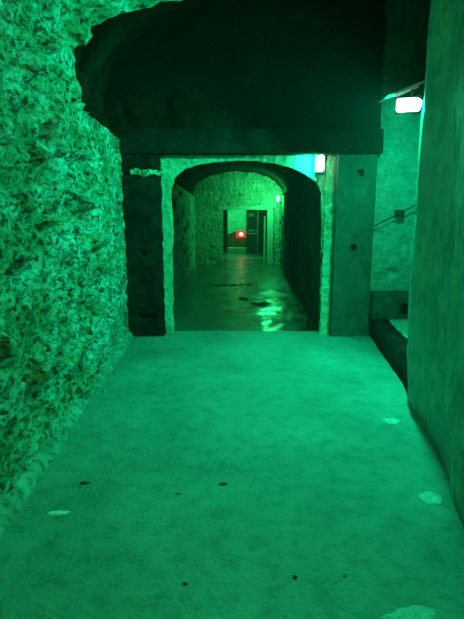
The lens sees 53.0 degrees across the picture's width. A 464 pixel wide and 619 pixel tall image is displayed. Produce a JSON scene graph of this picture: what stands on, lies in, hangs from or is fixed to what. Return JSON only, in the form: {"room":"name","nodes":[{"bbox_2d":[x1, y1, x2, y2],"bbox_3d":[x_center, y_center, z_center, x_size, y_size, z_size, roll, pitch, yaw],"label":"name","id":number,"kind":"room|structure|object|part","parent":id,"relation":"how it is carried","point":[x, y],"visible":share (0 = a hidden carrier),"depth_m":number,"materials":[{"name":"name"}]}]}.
{"room":"underground tunnel","nodes":[
{"label":"underground tunnel","id":0,"kind":"room"},
{"bbox_2d":[0,36,195,501],"bbox_3d":[-1.217,-1.046,7.300,0.401,2.590,19.135,0,11,-1],"label":"wall","id":1,"kind":"structure","parent":0,"point":[64,298],"depth_m":3.12,"materials":[{"name":"stone"}]},
{"bbox_2d":[0,331,133,535],"bbox_3d":[-1.185,0.924,2.923,0.138,0.088,6.385,0,11,-2],"label":"trim","id":2,"kind":"structure","parent":1,"relation":"attached to","point":[13,500],"depth_m":2.94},
{"bbox_2d":[71,99,119,138],"bbox_3d":[-1.449,-1.852,4.671,0.351,0.014,2.096,0,11,-2],"label":"trim","id":3,"kind":"structure","parent":1,"relation":"attached to","point":[84,109],"depth_m":4.45,"materials":[{"name":"stone"}]},
{"bbox_2d":[0,0,430,126],"bbox_3d":[0.717,-2.093,1.633,4.581,1.695,8.410,0,11,0],"label":"ceiling","id":4,"kind":"structure","parent":0,"point":[51,30],"depth_m":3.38,"materials":[{"name":"stone"}]},
{"bbox_2d":[0,330,463,618],"bbox_3d":[0.549,1.242,2.269,4.952,0.324,8.410,0,11,0],"label":"floor","id":5,"kind":"structure","parent":0,"point":[320,488],"depth_m":2.54,"materials":[{"name":"concrete"}]},
{"bbox_2d":[47,510,69,515],"bbox_3d":[-0.906,1.058,2.422,0.139,0.015,0.042,-1,11,-6],"label":"paper","id":6,"kind":"object","parent":5,"relation":"on","point":[52,513],"visible":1,"depth_m":2.41,"materials":[{"name":"paper"}]},
{"bbox_2d":[79,481,90,484],"bbox_3d":[-0.847,1.000,2.688,0.075,0.012,0.036,0,11,0],"label":"flake","id":7,"kind":"object","parent":5,"relation":"on","point":[82,482],"visible":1,"depth_m":2.68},
{"bbox_2d":[121,154,165,336],"bbox_3d":[-1.178,-0.767,5.891,0.727,2.309,0.272,0,11,0],"label":"stone pier","id":8,"kind":"object","parent":5,"relation":"on","point":[141,178],"visible":0.76,"depth_m":5.83,"materials":[{"name":"stone"}]},
{"bbox_2d":[110,128,383,155],"bbox_3d":[0.138,-2.026,5.641,3.329,0.283,0.242,0,11,0],"label":"lintel","id":9,"kind":"object","parent":8,"relation":"on","point":[184,142],"visible":0.93,"depth_m":5.53,"materials":[{"name":"concrete"}]},
{"bbox_2d":[319,154,377,336],"bbox_3d":[1.459,-0.774,5.950,0.631,2.350,0.246,0,11,0],"label":"concrete pier","id":10,"kind":"object","parent":5,"relation":"on","point":[350,179],"visible":0.99,"depth_m":5.86,"materials":[{"name":"concrete"}]},
{"bbox_2d":[314,155,324,185],"bbox_3d":[1.085,-1.725,5.764,0.132,0.381,0.116,0,11,0],"label":"lamp","id":11,"kind":"object","parent":10,"relation":"attached to","point":[319,160],"visible":0.98,"depth_m":5.70,"materials":[{"name":"grey plastic"}]},
{"bbox_2d":[383,418,399,424],"bbox_3d":[1.209,0.844,3.523,0.145,0.008,0.123,0,11,0],"label":"crust","id":12,"kind":"object","parent":5,"relation":"on","point":[392,421],"visible":1,"depth_m":3.52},
{"bbox_2d":[380,605,436,618],"bbox_3d":[0.715,1.181,1.802,0.315,0.009,0.100,-2,11,-11],"label":"crust","id":13,"kind":"object","parent":5,"relation":"on","point":[414,611],"visible":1,"depth_m":1.80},
{"bbox_2d":[419,491,443,505],"bbox_3d":[1.094,1.033,2.550,0.137,0.008,0.142,0,11,0],"label":"crust","id":14,"kind":"object","parent":5,"relation":"on","point":[430,498],"visible":1,"depth_m":2.54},
{"bbox_2d":[193,171,282,263],"bbox_3d":[0.255,-3.356,16.734,3.857,3.837,0.428,0,11,0],"label":"wall","id":15,"kind":"structure","parent":0,"point":[235,188],"depth_m":16.46,"materials":[{"name":"stone"}]},
{"bbox_2d":[174,161,306,194],"bbox_3d":[0.293,-3.380,11.103,3.590,1.068,10.985,0,11,0],"label":"ceiling","id":16,"kind":"structure","parent":0,"point":[285,178],"depth_m":13.89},
{"bbox_2d":[228,210,258,243],"bbox_3d":[0.300,-4.510,24.587,4.600,2.750,0.097,0,11,0],"label":"wall","id":17,"kind":"structure","parent":0,"point":[236,218],"depth_m":24.54,"materials":[{"name":"paint"}]},
{"bbox_2d":[103,0,385,128],"bbox_3d":[0.046,-2.885,5.669,3.682,1.755,0.410,0,11,0],"label":"wall","id":18,"kind":"structure","parent":0,"point":[244,64],"depth_m":5.50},
{"bbox_2d":[173,253,318,330],"bbox_3d":[0.157,-1.521,16.736,3.861,0.242,21.340,0,11,0],"label":"floor","id":19,"kind":"structure","parent":0,"point":[197,306],"depth_m":9.46,"materials":[{"name":"concrete"}]},
{"bbox_2d":[221,210,222,263],"bbox_3d":[-0.348,-2.603,16.754,0.068,1.938,0.129,0,11,0],"label":"post","id":20,"kind":"object","parent":19,"relation":"on","point":[221,210],"visible":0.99,"depth_m":16.67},
{"bbox_2d":[228,231,245,247],"bbox_3d":[0.255,-3.373,23.027,1.052,1.017,0.545,0,11,0],"label":"base cabinet","id":21,"kind":"object","parent":19,"relation":"on","point":[233,242],"visible":0.65,"depth_m":22.78,"materials":[{"name":"brown wood"}]},
{"bbox_3d":[0.002,-3.233,22.809,0.486,0.707,0.023,0,11,0],"label":"door","id":22,"kind":"part","parent":21,"relation":"part of","materials":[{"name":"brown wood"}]},
{"bbox_2d":[236,231,245,237],"bbox_3d":[0.439,-3.661,22.612,0.480,0.340,0.170,0,11,0],"label":"lamp","id":23,"kind":"object","parent":21,"relation":"attached to","point":[239,234],"visible":1,"depth_m":22.60,"materials":[{"name":"red plastic"}]},
{"bbox_3d":[0.508,-3.233,22.809,0.486,0.707,0.023,0,11,0],"label":"door","id":24,"kind":"part","parent":21,"relation":"part of","materials":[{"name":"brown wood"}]},
{"bbox_2d":[228,248,245,252],"bbox_3d":[0.224,-2.849,22.378,0.888,0.239,0.320,0,11,0],"label":"step","id":25,"kind":"structure","parent":19,"relation":"on","point":[230,250],"depth_m":22.22,"materials":[{"name":"concrete"}]},
{"bbox_2d":[250,302,270,304],"bbox_3d":[0.581,-0.116,9.013,0.418,0.006,0.368,-4,12,-22],"label":"mud patch","id":26,"kind":"object","parent":19,"relation":"on","point":[254,303],"visible":1,"depth_m":9.00,"materials":[{"name":"soil"}]},
{"bbox_2d":[263,216,265,262],"bbox_3d":[1.220,-2.614,17.363,0.092,1.728,0.130,0,11,0],"label":"post","id":27,"kind":"object","parent":19,"relation":"on","point":[264,232],"visible":1,"depth_m":17.34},
{"bbox_2d":[266,210,272,263],"bbox_3d":[1.364,-2.596,16.724,0.222,1.941,0.130,0,11,0],"label":"post","id":28,"kind":"object","parent":19,"relation":"on","point":[269,259],"visible":0.98,"depth_m":16.66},
{"bbox_2d":[217,206,272,209],"bbox_3d":[0.470,-3.610,16.529,1.970,0.142,0.143,0,11,0],"label":"lintel","id":29,"kind":"object","parent":28,"relation":"on","point":[218,207],"visible":1,"depth_m":16.46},
{"bbox_2d":[306,252,323,325],"bbox_3d":[1.157,-0.241,6.525,0.045,1.187,0.984,0,11,0],"label":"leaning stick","id":30,"kind":"object","parent":19,"relation":"on","point":[322,253],"visible":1,"depth_m":6.45,"materials":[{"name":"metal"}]},
{"bbox_2d":[221,210,273,252],"bbox_3d":[0.715,-3.894,22.092,3.538,2.543,0.120,0,11,0],"label":"wall","id":31,"kind":"structure","parent":0,"point":[262,213],"depth_m":22.07,"materials":[{"name":"paint"}]},
{"bbox_2d":[227,210,257,252],"bbox_3d":[0.491,-3.740,22.117,1.498,2.086,0.170,0,11,0],"label":"trim","id":32,"kind":"structure","parent":31,"relation":"attached to","point":[227,210],"depth_m":22.07,"materials":[{"name":"paint"}]},
{"bbox_2d":[245,210,257,252],"bbox_3d":[0.922,-3.713,22.056,0.567,2.062,0.180,0,11,0],"label":"door","id":33,"kind":"structure","parent":31,"relation":"in","point":[252,215],"depth_m":22.07,"materials":[{"name":"paint"}]},
{"bbox_2d":[160,95,423,332],"bbox_3d":[0.836,-1.684,5.950,4.671,4.340,0.287,0,11,0],"label":"wall","id":34,"kind":"structure","parent":0,"point":[402,131],"depth_m":5.88,"materials":[{"name":"concrete"}]},
{"bbox_2d":[374,205,414,225],"bbox_3d":[2.040,-1.185,5.837,0.509,0.282,0.128,0,11,0],"label":"rod","id":35,"kind":"object","parent":34,"relation":"attached to","point":[398,213],"visible":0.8,"depth_m":5.78,"materials":[{"name":"metal"}]},
{"bbox_2d":[279,177,320,326],"bbox_3d":[1.638,-1.760,11.391,0.530,2.420,10.833,0,11,2],"label":"wall","id":36,"kind":"structure","parent":0,"point":[300,222],"depth_m":9.17,"materials":[{"name":"stone"}]},
{"bbox_2d":[277,195,282,247],"bbox_3d":[1.644,-3.038,16.149,0.210,1.810,0.140,0,11,0],"label":"lamp","id":37,"kind":"object","parent":36,"relation":"attached to","point":[279,198],"visible":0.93,"depth_m":15.96,"materials":[{"name":"grey plastic"}]},
{"bbox_2d":[389,319,407,337],"bbox_3d":[2.510,0.287,5.049,1.300,0.027,2.400,0,11,0],"label":"floor","id":38,"kind":"structure","parent":0,"point":[401,325],"depth_m":5.51,"materials":[{"name":"concrete"}]},
{"bbox_2d":[368,291,408,319],"bbox_3d":[2.160,-0.055,5.975,0.793,0.335,0.321,0,11,0],"label":"stone block","id":39,"kind":"object","parent":38,"relation":"on","point":[391,305],"visible":0.51,"depth_m":5.83,"materials":[{"name":"stone"}]},
{"bbox_2d":[380,0,430,98],"bbox_3d":[2.471,-3.195,5.429,1.454,1.348,0.240,0,11,0],"label":"wall","id":40,"kind":"structure","parent":0,"point":[407,21],"depth_m":5.36,"materials":[{"name":"concrete"}]},
{"bbox_2d":[379,80,424,114],"bbox_3d":[1.591,-1.906,4.215,0.448,0.261,0.236,0,11,0],"label":"floodlight","id":41,"kind":"object","parent":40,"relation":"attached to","point":[411,105],"visible":0.9,"depth_m":4.16,"materials":[{"name":"grey"}]},
{"bbox_2d":[407,0,463,522],"bbox_3d":[1.217,-0.424,0.866,0.639,3.601,6.251,1,11,7],"label":"wall","id":42,"kind":"structure","parent":0,"point":[435,344],"depth_m":2.99,"materials":[{"name":"concrete"}]},
{"bbox_2d":[370,318,407,395],"bbox_3d":[1.742,0.428,4.953,0.191,0.298,2.203,2,11,8],"label":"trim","id":43,"kind":"structure","parent":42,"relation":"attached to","point":[389,341],"depth_m":4.89,"materials":[{"name":"concrete"}]}
]}

